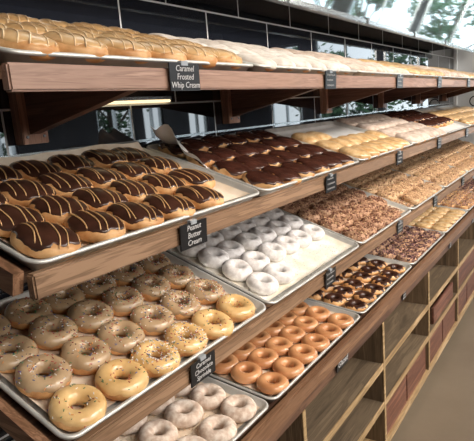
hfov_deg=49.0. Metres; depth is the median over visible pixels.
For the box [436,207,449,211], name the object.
doughnut
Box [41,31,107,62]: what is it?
doughnut
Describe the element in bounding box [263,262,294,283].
doughnut
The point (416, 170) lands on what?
doughnut
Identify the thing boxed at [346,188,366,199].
doughnut
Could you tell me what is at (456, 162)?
doughnut
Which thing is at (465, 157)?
doughnut
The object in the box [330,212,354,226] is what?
doughnut
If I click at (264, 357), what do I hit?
doughnut
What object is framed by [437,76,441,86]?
chalkboard sign
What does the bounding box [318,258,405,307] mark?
paper liner
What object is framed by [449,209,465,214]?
doughnut
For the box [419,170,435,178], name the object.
doughnut
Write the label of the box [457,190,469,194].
doughnut
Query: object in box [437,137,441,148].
chalkboard sign
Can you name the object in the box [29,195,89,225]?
doughnut
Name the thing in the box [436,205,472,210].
tray
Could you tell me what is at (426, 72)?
doughnut
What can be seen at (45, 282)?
display shelf
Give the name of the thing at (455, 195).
doughnut
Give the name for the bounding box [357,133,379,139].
doughnut
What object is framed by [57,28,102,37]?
doughnut
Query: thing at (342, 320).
doughnut
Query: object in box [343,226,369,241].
doughnut
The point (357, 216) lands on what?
doughnut
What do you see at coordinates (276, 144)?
doughnut
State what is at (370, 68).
doughnut
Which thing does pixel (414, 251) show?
doughnut
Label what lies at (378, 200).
doughnut
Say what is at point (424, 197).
doughnut
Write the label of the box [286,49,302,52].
doughnut
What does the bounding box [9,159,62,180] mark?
doughnut
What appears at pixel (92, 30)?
doughnut
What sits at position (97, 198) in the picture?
doughnut
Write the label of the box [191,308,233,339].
doughnut
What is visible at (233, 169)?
doughnut
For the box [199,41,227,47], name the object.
doughnut
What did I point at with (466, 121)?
doughnut
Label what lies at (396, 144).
doughnut
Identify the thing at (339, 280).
doughnut
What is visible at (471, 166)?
doughnut
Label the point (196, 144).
doughnut
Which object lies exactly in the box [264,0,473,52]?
window
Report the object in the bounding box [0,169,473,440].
display shelf
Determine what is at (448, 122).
doughnut
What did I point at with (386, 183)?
doughnut
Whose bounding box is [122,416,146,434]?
doughnut
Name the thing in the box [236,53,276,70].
doughnut
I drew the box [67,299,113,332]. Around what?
doughnut
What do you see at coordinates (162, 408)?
doughnut
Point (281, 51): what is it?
doughnut
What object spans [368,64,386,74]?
doughnut
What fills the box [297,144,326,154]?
doughnut
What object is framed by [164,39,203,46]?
doughnut
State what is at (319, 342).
doughnut
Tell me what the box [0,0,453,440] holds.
wall
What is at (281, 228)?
doughnut
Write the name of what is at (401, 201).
crumbs
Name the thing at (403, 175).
doughnut
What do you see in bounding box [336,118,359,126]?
doughnut
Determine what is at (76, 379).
paper liner
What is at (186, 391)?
doughnut
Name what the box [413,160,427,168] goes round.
doughnut
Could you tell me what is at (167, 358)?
doughnut
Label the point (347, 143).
doughnut
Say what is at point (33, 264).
tray
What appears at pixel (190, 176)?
doughnut
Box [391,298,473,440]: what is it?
floor
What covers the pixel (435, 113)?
doughnut
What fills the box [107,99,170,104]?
diffuser
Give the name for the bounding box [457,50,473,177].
wall
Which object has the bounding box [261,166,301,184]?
doughnut
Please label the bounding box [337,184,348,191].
doughnut
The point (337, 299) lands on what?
doughnut
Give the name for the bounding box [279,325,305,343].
doughnut
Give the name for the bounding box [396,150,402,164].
chalkboard sign
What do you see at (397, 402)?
wooden crate
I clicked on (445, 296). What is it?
wooden crate
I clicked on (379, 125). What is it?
doughnut
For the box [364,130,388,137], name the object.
doughnut
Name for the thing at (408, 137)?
doughnut
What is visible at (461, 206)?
doughnut
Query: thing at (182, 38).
doughnut
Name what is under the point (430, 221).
doughnut
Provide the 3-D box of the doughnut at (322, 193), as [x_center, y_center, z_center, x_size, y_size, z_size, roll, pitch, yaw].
[0.397,-0.117,2.431,0.104,0.058,0.108,3,14,32]
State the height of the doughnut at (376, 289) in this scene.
0.034 m
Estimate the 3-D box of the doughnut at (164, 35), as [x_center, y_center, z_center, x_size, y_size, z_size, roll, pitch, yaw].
[-0.208,-0.519,1.507,0.114,0.056,0.104,-4,11,2]
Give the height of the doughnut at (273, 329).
0.043 m
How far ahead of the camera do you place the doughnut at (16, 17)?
1.09 m
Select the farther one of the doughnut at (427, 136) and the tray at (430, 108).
the tray at (430, 108)
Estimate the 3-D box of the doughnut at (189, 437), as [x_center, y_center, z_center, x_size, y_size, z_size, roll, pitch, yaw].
[-0.111,0.549,1.232,0.097,0.045,0.098,5,15,38]
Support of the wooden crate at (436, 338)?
on the shelving unit at (324, 404)
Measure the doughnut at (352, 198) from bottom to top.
0.060 m
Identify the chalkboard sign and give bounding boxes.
[168,61,199,90]
[179,217,206,251]
[190,350,215,387]
[325,70,335,88]
[325,173,336,192]
[325,266,335,287]
[336,353,348,372]
[396,74,402,87]
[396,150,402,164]
[397,220,402,234]
[433,195,437,206]
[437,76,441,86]
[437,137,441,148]
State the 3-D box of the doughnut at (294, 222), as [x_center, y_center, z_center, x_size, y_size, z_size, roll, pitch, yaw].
[0.211,0.009,2.020,0.095,0.059,0.093,-11,13,-27]
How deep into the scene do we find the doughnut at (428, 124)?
3.06 m
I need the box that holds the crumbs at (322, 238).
[243,238,349,298]
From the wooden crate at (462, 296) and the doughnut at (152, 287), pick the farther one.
the wooden crate at (462, 296)
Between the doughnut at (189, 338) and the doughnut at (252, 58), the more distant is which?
the doughnut at (252, 58)
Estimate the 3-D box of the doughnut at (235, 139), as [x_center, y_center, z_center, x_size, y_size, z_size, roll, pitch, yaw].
[-0.012,-0.277,1.810,0.109,0.050,0.093,-3,12,6]
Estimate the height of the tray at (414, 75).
0.148 m
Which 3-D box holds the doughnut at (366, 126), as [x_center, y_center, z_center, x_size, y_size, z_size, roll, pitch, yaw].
[0.659,-0.462,2.602,0.118,0.054,0.100,-4,12,4]
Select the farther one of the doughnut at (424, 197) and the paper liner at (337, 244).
the doughnut at (424, 197)
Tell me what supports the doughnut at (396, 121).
on the paper liner
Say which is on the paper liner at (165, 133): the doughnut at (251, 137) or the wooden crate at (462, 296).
the doughnut at (251, 137)
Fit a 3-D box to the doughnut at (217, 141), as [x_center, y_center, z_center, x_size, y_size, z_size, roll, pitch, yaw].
[-0.067,-0.257,1.728,0.105,0.053,0.100,-9,12,-22]
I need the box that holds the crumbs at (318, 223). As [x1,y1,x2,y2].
[296,201,401,234]
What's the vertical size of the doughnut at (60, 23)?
0.059 m
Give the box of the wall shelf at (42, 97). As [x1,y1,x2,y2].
[0,62,473,144]
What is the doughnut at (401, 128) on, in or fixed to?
on the paper liner
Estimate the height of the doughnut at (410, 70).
0.058 m
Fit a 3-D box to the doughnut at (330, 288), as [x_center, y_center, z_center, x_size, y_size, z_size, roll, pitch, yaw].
[0.375,0.284,2.244,0.094,0.034,0.091,-8,12,-14]
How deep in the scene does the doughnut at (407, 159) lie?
3.50 m
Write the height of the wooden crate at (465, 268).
0.133 m
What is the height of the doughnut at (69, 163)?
0.056 m
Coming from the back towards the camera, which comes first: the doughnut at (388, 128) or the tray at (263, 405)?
the doughnut at (388, 128)
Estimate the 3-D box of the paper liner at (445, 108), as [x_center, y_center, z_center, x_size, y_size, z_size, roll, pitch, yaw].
[1.973,-0.917,4.437,0.368,0.122,0.622,3,14,34]
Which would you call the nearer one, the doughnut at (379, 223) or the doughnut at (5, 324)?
the doughnut at (5, 324)
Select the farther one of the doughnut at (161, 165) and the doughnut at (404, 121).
the doughnut at (404, 121)
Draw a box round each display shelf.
[0,126,473,299]
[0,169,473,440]
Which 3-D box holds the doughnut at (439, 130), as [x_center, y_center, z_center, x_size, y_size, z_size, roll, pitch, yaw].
[1.108,-0.500,2.918,0.120,0.058,0.100,5,15,38]
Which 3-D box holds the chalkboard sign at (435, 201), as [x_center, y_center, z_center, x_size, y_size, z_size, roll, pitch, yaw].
[1.072,-0.106,2.812,0.011,0.056,0.080,3,14,34]
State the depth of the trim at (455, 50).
4.92 m
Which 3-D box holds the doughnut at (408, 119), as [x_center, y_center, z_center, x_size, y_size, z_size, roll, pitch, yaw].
[1.034,-0.604,3.150,0.117,0.056,0.096,-1,12,19]
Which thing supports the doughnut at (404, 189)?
on the paper liner
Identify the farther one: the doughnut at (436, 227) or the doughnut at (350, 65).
the doughnut at (436, 227)
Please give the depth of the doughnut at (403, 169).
3.21 m
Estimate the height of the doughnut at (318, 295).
0.034 m
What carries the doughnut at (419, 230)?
on the paper liner
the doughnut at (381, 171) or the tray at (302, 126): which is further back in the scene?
the doughnut at (381, 171)
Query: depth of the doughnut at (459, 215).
3.47 m
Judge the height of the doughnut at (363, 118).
0.053 m
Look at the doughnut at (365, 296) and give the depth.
2.13 m
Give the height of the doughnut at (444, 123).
0.055 m
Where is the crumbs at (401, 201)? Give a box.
[375,192,414,206]
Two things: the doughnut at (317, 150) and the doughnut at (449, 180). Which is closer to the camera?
the doughnut at (317, 150)
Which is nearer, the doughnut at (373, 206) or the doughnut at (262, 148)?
the doughnut at (262, 148)
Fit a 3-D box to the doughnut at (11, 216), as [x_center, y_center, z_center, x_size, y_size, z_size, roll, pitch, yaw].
[-0.395,0.000,0.911,0.117,0.057,0.096,-2,12,14]
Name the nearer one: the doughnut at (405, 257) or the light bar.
the light bar
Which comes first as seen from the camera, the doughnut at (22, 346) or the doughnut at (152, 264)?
the doughnut at (22, 346)
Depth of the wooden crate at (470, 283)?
3.83 m
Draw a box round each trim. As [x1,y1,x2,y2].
[0,102,453,156]
[453,49,457,105]
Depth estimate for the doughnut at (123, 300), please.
1.27 m
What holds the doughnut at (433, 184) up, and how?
on the paper liner
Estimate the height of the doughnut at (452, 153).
0.061 m
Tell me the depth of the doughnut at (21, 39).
0.77 m
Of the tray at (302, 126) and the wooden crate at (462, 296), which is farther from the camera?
the wooden crate at (462, 296)
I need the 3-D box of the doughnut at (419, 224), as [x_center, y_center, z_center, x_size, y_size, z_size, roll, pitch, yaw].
[1.155,0.032,3.210,0.106,0.041,0.090,4,15,38]
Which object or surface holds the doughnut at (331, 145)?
on the paper liner at (333, 130)
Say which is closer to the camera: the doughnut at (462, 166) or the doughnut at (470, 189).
the doughnut at (462, 166)
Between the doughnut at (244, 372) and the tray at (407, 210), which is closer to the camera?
the doughnut at (244, 372)
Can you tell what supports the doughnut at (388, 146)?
in the tray at (302, 126)
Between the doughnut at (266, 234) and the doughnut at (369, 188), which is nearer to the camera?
the doughnut at (266, 234)
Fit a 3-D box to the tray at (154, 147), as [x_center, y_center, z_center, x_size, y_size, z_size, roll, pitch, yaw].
[0.084,-0.208,1.701,0.415,0.148,0.672,3,14,34]
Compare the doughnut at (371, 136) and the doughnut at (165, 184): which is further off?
the doughnut at (371, 136)
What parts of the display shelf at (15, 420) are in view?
rail, panel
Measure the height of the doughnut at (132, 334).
0.060 m
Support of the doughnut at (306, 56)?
on the paper liner
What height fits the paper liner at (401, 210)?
0.133 m
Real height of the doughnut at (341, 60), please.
0.058 m
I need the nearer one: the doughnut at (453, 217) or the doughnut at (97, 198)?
the doughnut at (97, 198)
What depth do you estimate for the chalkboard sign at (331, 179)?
1.62 m
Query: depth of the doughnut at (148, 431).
1.29 m
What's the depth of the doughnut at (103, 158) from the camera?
1.31 m
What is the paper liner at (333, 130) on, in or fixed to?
in the tray at (302, 126)
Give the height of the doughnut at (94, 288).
0.064 m
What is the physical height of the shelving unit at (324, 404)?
0.802 m
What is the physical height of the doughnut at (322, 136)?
0.055 m
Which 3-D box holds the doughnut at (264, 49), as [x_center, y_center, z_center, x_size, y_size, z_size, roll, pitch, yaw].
[0.100,-0.572,1.791,0.117,0.053,0.101,-2,12,13]
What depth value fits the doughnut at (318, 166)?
1.63 m
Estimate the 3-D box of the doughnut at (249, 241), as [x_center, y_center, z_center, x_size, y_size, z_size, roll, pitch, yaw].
[0.040,0.071,1.779,0.092,0.057,0.092,-12,14,-33]
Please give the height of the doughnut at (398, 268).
0.033 m
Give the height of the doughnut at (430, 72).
0.057 m
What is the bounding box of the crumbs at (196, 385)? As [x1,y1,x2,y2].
[124,385,238,440]
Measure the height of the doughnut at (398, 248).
0.047 m
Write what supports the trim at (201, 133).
attached to the wall at (267, 24)
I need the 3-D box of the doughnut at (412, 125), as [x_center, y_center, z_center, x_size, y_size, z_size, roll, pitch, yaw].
[0.970,-0.514,2.885,0.118,0.057,0.100,-3,12,10]
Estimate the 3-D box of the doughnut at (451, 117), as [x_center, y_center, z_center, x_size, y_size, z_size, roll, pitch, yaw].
[1.498,-0.711,3.643,0.114,0.055,0.100,-4,12,5]
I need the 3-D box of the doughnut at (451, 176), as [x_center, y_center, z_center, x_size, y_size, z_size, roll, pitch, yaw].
[1.337,-0.271,3.300,0.104,0.057,0.104,-5,12,-4]
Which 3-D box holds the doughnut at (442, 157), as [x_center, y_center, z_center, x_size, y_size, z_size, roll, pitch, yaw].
[1.492,-0.470,3.869,0.101,0.058,0.103,3,14,34]
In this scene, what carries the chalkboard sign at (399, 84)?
attached to the wall shelf at (42, 97)
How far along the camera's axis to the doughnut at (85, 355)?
1.06 m
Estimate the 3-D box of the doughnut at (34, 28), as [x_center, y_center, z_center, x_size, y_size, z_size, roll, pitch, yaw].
[-0.369,-0.332,0.941,0.124,0.059,0.102,-4,12,5]
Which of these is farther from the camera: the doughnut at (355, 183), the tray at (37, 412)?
the doughnut at (355, 183)
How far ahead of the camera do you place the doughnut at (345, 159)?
1.80 m
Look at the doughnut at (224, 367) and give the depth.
1.58 m
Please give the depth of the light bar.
1.54 m
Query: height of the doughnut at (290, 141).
0.056 m
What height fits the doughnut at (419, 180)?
0.059 m
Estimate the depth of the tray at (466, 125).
3.35 m
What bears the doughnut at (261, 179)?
in the tray at (154, 147)
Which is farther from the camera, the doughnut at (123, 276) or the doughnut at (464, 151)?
the doughnut at (464, 151)
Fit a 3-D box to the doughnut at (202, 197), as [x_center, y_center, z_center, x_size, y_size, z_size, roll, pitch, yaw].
[-0.087,-0.054,1.192,0.110,0.055,0.099,-8,12,-15]
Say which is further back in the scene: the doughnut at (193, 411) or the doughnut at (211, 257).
the doughnut at (211, 257)
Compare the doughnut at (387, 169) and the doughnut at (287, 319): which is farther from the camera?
the doughnut at (387, 169)
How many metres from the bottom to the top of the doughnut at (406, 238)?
0.046 m
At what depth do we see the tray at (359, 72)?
2.00 m
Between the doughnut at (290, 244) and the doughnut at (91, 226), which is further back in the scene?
the doughnut at (290, 244)
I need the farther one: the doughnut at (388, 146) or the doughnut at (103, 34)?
the doughnut at (388, 146)
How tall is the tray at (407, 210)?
0.160 m
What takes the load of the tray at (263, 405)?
on the shelving unit at (324, 404)
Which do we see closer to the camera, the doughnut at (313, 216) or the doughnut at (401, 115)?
the doughnut at (313, 216)
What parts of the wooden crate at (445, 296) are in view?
panel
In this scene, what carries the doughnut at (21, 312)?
on the paper liner at (76, 379)
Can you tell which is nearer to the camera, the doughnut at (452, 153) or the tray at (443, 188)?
the tray at (443, 188)
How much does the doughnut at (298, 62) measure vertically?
0.058 m
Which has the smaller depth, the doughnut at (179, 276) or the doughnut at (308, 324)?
the doughnut at (179, 276)
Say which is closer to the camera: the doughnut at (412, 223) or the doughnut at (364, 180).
the doughnut at (364, 180)
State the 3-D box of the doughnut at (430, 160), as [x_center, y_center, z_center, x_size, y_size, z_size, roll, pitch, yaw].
[1.341,-0.413,3.649,0.106,0.060,0.103,-12,13,-31]
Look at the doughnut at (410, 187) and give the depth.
2.86 m
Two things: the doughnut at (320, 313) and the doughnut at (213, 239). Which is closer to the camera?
the doughnut at (213, 239)
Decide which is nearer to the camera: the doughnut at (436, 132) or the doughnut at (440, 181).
the doughnut at (436, 132)
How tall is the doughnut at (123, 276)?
0.062 m
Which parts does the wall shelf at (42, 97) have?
bracket post, bracket post, bracket post, bracket post, bracket post, bracket post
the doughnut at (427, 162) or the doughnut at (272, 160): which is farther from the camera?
the doughnut at (427, 162)
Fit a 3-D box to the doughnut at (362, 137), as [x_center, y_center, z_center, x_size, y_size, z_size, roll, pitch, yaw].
[0.537,-0.349,2.254,0.119,0.058,0.098,4,14,37]
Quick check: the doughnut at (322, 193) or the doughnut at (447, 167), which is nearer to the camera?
the doughnut at (322, 193)
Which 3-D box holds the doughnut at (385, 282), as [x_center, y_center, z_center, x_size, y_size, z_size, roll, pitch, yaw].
[0.644,0.273,2.316,0.094,0.035,0.094,-3,12,10]
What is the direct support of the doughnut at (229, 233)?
on the paper liner at (337, 244)
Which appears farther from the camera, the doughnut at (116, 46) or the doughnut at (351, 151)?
the doughnut at (351, 151)
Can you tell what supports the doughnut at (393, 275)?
on the paper liner at (326, 293)
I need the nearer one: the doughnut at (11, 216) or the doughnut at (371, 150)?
the doughnut at (11, 216)
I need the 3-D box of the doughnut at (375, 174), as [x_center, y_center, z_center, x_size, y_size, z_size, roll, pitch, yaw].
[0.776,-0.261,2.981,0.104,0.060,0.106,-2,12,13]
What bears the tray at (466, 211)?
on the shelving unit at (324, 404)
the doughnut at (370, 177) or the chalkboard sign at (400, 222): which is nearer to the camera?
the chalkboard sign at (400, 222)
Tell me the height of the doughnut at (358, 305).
0.035 m
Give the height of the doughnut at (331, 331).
0.041 m
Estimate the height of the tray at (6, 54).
0.148 m
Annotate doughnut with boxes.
[0,13,43,22]
[0,16,18,23]
[0,27,58,60]
[0,165,23,182]
[0,179,55,206]
[0,193,8,204]
[0,204,45,237]
[0,314,11,335]
[0,333,38,372]
[4,22,58,34]
[4,297,52,330]
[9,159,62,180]
[10,221,80,259]
[14,353,73,398]
[24,21,65,28]
[28,314,78,350]
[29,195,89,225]
[37,172,93,197]
[39,19,74,27]
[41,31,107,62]
[42,286,85,313]
[47,384,106,431]
[48,154,96,174]
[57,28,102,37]
[60,335,111,374]
[63,210,125,242]
[65,26,106,33]
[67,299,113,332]
[71,22,113,30]
[71,187,127,211]
[76,167,126,188]
[76,274,116,299]
[81,149,127,168]
[94,358,148,400]
[95,36,150,63]
[96,319,144,354]
[101,33,140,41]
[102,285,143,316]
[105,201,163,229]
[106,30,140,37]
[107,263,144,286]
[108,26,139,33]
[108,179,158,202]
[110,162,156,180]
[111,147,150,162]
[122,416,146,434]
[129,304,175,335]
[130,339,180,377]
[131,273,170,300]
[134,33,167,39]
[135,37,173,44]
[135,253,170,273]
[137,41,186,60]
[138,419,177,440]
[139,156,181,174]
[140,173,187,194]
[142,194,194,219]
[149,33,179,38]
[150,396,174,414]
[158,142,193,157]
[158,264,195,288]
[160,289,200,319]
[163,321,207,356]
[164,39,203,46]
[165,399,203,428]
[167,168,215,188]
[169,44,217,68]
[174,185,223,209]
[174,384,195,396]
[176,435,205,440]
[177,243,206,256]
[178,37,198,41]
[180,138,214,151]
[185,278,224,304]
[186,150,222,168]
[187,40,207,46]
[190,383,225,409]
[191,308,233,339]
[195,38,218,42]
[198,247,228,268]
[198,414,236,440]
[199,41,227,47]
[200,47,241,68]
[201,135,232,147]
[205,46,238,53]
[205,231,223,246]
[207,147,241,160]
[212,160,251,178]
[213,40,240,45]
[214,354,238,374]
[216,293,255,322]
[217,225,241,240]
[217,240,244,258]
[219,42,245,48]
[220,134,248,143]
[220,394,256,422]
[222,259,252,281]
[225,144,259,155]
[228,47,259,55]
[230,361,261,384]
[232,156,269,170]
[232,341,255,361]
[234,42,255,47]
[234,219,255,231]
[235,131,263,142]
[235,232,261,250]
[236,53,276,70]
[240,251,269,271]
[242,46,264,51]
[242,170,282,189]
[243,142,274,153]
[246,272,278,294]
[247,348,278,368]
[249,44,268,48]
[249,330,270,347]
[250,50,275,55]
[250,130,276,138]
[250,214,269,225]
[250,226,276,242]
[251,154,285,165]
[256,372,288,394]
[257,48,279,52]
[258,139,288,149]
[258,242,285,261]
[260,55,295,70]
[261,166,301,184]
[263,208,283,220]
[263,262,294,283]
[264,336,293,355]
[265,320,284,336]
[266,220,290,235]
[267,52,288,55]
[267,150,301,161]
[272,49,292,53]
[272,357,304,379]
[273,136,301,146]
[273,236,299,253]
[277,55,311,72]
[278,162,314,178]
[278,311,297,325]
[279,202,301,214]
[279,215,302,229]
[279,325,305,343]
[282,53,304,57]
[284,146,314,157]
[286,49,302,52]
[286,229,311,247]
[287,343,317,364]
[290,302,308,315]
[291,133,320,144]
[292,316,318,332]
[293,52,313,56]
[294,198,312,208]
[296,54,316,58]
[296,57,325,72]
[296,157,329,174]
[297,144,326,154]
[297,208,321,222]
[299,224,324,239]
[301,333,329,351]
[305,194,322,203]
[305,306,330,321]
[306,131,332,139]
[308,155,341,169]
[308,289,324,299]
[309,203,332,217]
[313,58,339,72]
[314,323,342,340]
[315,56,339,62]
[315,140,345,151]
[315,190,331,199]
[320,199,341,212]
[320,217,345,232]
[320,283,334,292]
[321,151,353,165]
[324,188,341,195]
[324,293,346,305]
[326,60,350,73]
[327,55,343,58]
[327,313,353,328]
[329,138,355,146]
[329,195,350,208]
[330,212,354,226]
[331,57,349,62]
[333,275,343,284]
[333,286,354,297]
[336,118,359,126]
[337,136,363,144]
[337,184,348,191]
[339,147,370,160]
[339,192,359,203]
[339,268,353,277]
[341,207,363,221]
[342,62,367,70]
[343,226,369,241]
[343,279,364,289]
[344,178,361,187]
[344,299,367,311]
[346,118,365,122]
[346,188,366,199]
[347,134,372,141]
[349,203,371,215]
[349,262,360,270]
[350,144,379,157]
[352,117,372,121]
[352,221,377,235]
[352,272,371,282]
[353,291,376,302]
[355,63,376,74]
[355,176,367,183]
[357,123,380,130]
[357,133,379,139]
[357,257,367,264]
[358,59,372,61]
[358,183,377,194]
[359,199,379,211]
[360,115,378,120]
[360,142,387,154]
[360,265,379,275]
[362,174,374,180]
[362,215,385,230]
[363,284,384,294]
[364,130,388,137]
[365,195,386,207]
[366,122,386,128]
[366,180,384,191]
[367,114,385,119]
[367,171,380,177]
[367,259,386,268]
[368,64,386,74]
[368,140,395,151]
[368,247,380,255]
[371,211,393,225]
[371,276,392,287]
[373,121,391,126]
[373,178,390,187]
[375,114,390,118]
[375,168,386,174]
[377,129,396,136]
[377,138,403,149]
[377,190,397,201]
[377,242,386,249]
[378,65,393,75]
[378,207,400,220]
[378,249,398,259]
[379,63,394,66]
[379,120,397,125]
[379,175,395,184]
[379,270,399,280]
[381,166,391,173]
[382,113,399,117]
[384,127,403,132]
[384,186,403,197]
[384,237,392,244]
[385,66,401,72]
[385,119,402,123]
[385,137,409,145]
[385,172,401,181]
[385,264,405,273]
[386,163,399,170]
[386,244,404,252]
[387,112,404,116]
[391,118,407,122]
[391,126,410,131]
[391,170,407,178]
[391,184,408,193]
[391,233,397,239]
[391,240,409,247]
[393,111,408,115]
[395,67,408,75]
[395,133,420,144]
[396,124,415,129]
[396,181,414,190]
[396,235,414,242]
[396,252,417,262]
[397,67,419,76]
[398,117,416,121]
[399,166,414,175]
[401,178,418,187]
[402,193,422,204]
[403,123,421,128]
[403,158,413,162]
[403,231,419,238]
[403,248,422,257]
[404,115,420,120]
[404,132,426,142]
[405,165,419,172]
[407,175,423,185]
[407,221,416,225]
[407,243,427,252]
[408,122,426,127]
[408,227,424,234]
[409,115,425,119]
[409,130,430,140]
[409,156,418,160]
[409,163,423,169]
[409,190,427,201]
[413,68,428,74]
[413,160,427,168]
[413,187,432,197]
[413,239,432,247]
[414,114,430,118]
[414,172,430,180]
[415,129,436,138]
[415,222,432,228]
[416,121,434,126]
[416,152,428,157]
[418,68,435,77]
[418,159,431,166]
[418,234,436,243]
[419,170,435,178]
[419,184,437,194]
[420,128,440,136]
[420,219,435,225]
[421,120,439,127]
[422,157,435,163]
[423,168,439,176]
[423,216,439,221]
[424,230,441,238]
[425,119,442,126]
[425,127,445,135]
[425,182,441,190]
[427,111,443,116]
[427,155,440,161]
[428,166,443,174]
[428,213,442,217]
[431,178,448,185]
[431,225,448,230]
[432,118,446,125]
[432,153,443,159]
[432,164,446,171]
[432,209,446,214]
[433,117,450,124]
[434,222,452,227]
[435,70,450,75]
[435,152,447,158]
[436,162,449,170]
[436,175,452,183]
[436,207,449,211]
[438,218,455,224]
[439,116,453,123]
[441,160,455,166]
[441,173,455,181]
[441,201,455,207]
[442,149,453,155]
[443,115,458,121]
[443,215,459,220]
[444,158,458,164]
[444,171,459,179]
[445,199,458,203]
[446,169,461,175]
[446,212,462,217]
[448,156,461,163]
[449,146,461,151]
[449,196,462,201]
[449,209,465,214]
[450,167,465,174]
[451,155,463,161]
[452,194,464,198]
[454,153,466,159]
[455,164,470,170]
[455,192,466,196]
[455,203,469,208]
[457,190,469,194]
[458,119,471,124]
[459,201,473,207]
[460,162,473,168]
[461,150,473,155]
[461,187,473,191]
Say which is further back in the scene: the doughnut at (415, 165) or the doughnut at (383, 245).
the doughnut at (415, 165)
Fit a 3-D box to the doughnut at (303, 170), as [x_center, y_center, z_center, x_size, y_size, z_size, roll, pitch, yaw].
[0.180,-0.152,1.576,0.113,0.053,0.096,-2,12,12]
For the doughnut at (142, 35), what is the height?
0.057 m
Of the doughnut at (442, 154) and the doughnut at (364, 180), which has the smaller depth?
the doughnut at (364, 180)
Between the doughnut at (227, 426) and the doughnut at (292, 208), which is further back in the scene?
the doughnut at (292, 208)
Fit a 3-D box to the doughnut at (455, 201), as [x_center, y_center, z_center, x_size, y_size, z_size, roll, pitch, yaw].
[1.586,-0.132,3.833,0.108,0.048,0.110,5,15,39]
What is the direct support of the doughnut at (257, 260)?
on the paper liner at (337, 244)
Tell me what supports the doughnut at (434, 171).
on the paper liner
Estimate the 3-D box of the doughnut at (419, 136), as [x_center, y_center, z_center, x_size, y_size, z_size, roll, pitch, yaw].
[0.879,-0.413,2.584,0.119,0.054,0.100,-3,12,9]
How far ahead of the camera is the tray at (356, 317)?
1.58 m
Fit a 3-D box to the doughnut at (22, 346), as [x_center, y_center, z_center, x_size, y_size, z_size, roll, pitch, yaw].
[-0.455,0.266,1.044,0.104,0.059,0.101,-7,12,-14]
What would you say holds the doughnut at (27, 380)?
on the paper liner at (76, 379)
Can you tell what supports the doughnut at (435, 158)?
on the paper liner
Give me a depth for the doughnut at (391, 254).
2.63 m
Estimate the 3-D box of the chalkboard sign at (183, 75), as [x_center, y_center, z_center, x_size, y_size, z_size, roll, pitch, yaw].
[-0.105,-0.285,1.026,0.010,0.057,0.092,3,14,34]
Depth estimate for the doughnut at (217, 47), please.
1.38 m
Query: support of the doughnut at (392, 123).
on the paper liner
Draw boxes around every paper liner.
[0,142,249,259]
[0,263,256,431]
[74,382,259,440]
[151,124,315,181]
[169,235,351,300]
[213,305,352,396]
[274,124,363,137]
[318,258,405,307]
[320,204,404,234]
[419,109,438,112]
[438,123,464,131]
[441,106,458,109]
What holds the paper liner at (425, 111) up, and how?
in the tray at (430, 108)
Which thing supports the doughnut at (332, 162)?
on the paper liner at (165, 133)
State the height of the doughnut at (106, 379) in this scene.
0.062 m
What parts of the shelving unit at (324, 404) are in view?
board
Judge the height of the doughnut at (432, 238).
0.048 m
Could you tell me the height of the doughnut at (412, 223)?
0.037 m
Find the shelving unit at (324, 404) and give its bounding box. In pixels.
[236,206,473,440]
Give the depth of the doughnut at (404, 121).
2.99 m
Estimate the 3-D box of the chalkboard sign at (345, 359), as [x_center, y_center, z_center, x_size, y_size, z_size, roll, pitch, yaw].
[0.363,0.483,1.796,0.011,0.049,0.100,3,14,34]
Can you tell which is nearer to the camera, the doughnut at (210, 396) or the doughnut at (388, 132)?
the doughnut at (210, 396)
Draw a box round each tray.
[0,46,252,70]
[0,148,258,270]
[0,251,265,439]
[12,376,267,440]
[146,131,358,195]
[166,212,358,306]
[209,299,359,402]
[242,60,356,75]
[264,121,412,163]
[278,185,410,245]
[307,255,411,315]
[334,120,446,146]
[341,169,444,210]
[352,69,412,77]
[366,226,444,265]
[392,157,467,187]
[406,206,467,232]
[409,73,447,78]
[415,107,473,127]
[435,105,460,109]
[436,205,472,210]
[445,75,470,79]
[445,121,470,134]
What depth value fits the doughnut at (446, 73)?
2.96 m
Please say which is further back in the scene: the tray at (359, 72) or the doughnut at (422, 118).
the doughnut at (422, 118)
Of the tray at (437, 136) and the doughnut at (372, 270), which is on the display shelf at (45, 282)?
the tray at (437, 136)
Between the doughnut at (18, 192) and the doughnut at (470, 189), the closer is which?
the doughnut at (18, 192)
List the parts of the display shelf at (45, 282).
rail, panel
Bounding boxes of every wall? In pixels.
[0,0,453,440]
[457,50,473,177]
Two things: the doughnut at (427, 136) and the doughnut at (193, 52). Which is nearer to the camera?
the doughnut at (193, 52)
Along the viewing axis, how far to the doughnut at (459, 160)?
3.87 m
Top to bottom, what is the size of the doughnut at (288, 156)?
0.052 m
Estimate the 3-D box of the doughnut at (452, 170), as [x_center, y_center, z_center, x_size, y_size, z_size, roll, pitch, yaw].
[1.451,-0.317,3.468,0.100,0.059,0.108,-3,12,9]
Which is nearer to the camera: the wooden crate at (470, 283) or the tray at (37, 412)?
the tray at (37, 412)
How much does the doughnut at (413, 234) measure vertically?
0.044 m
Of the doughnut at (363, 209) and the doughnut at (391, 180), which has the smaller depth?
the doughnut at (363, 209)
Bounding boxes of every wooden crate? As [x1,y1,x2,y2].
[386,376,406,433]
[406,347,425,400]
[430,282,452,323]
[430,321,441,362]
[442,301,454,341]
[458,249,473,287]
[458,283,466,315]
[466,272,473,301]
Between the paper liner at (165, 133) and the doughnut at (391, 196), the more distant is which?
the doughnut at (391, 196)
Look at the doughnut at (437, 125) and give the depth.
3.15 m
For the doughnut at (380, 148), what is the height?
0.056 m
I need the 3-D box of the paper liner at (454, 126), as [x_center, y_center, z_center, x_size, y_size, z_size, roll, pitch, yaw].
[1.217,-0.633,3.343,0.368,0.122,0.622,3,14,34]
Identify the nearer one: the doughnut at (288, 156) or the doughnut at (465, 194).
the doughnut at (288, 156)
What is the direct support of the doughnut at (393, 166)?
on the paper liner
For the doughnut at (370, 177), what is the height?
0.058 m
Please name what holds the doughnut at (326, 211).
on the paper liner at (401, 210)
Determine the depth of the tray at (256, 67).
1.43 m
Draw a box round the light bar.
[107,96,171,104]
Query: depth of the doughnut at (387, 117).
3.03 m
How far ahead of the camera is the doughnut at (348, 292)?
2.18 m

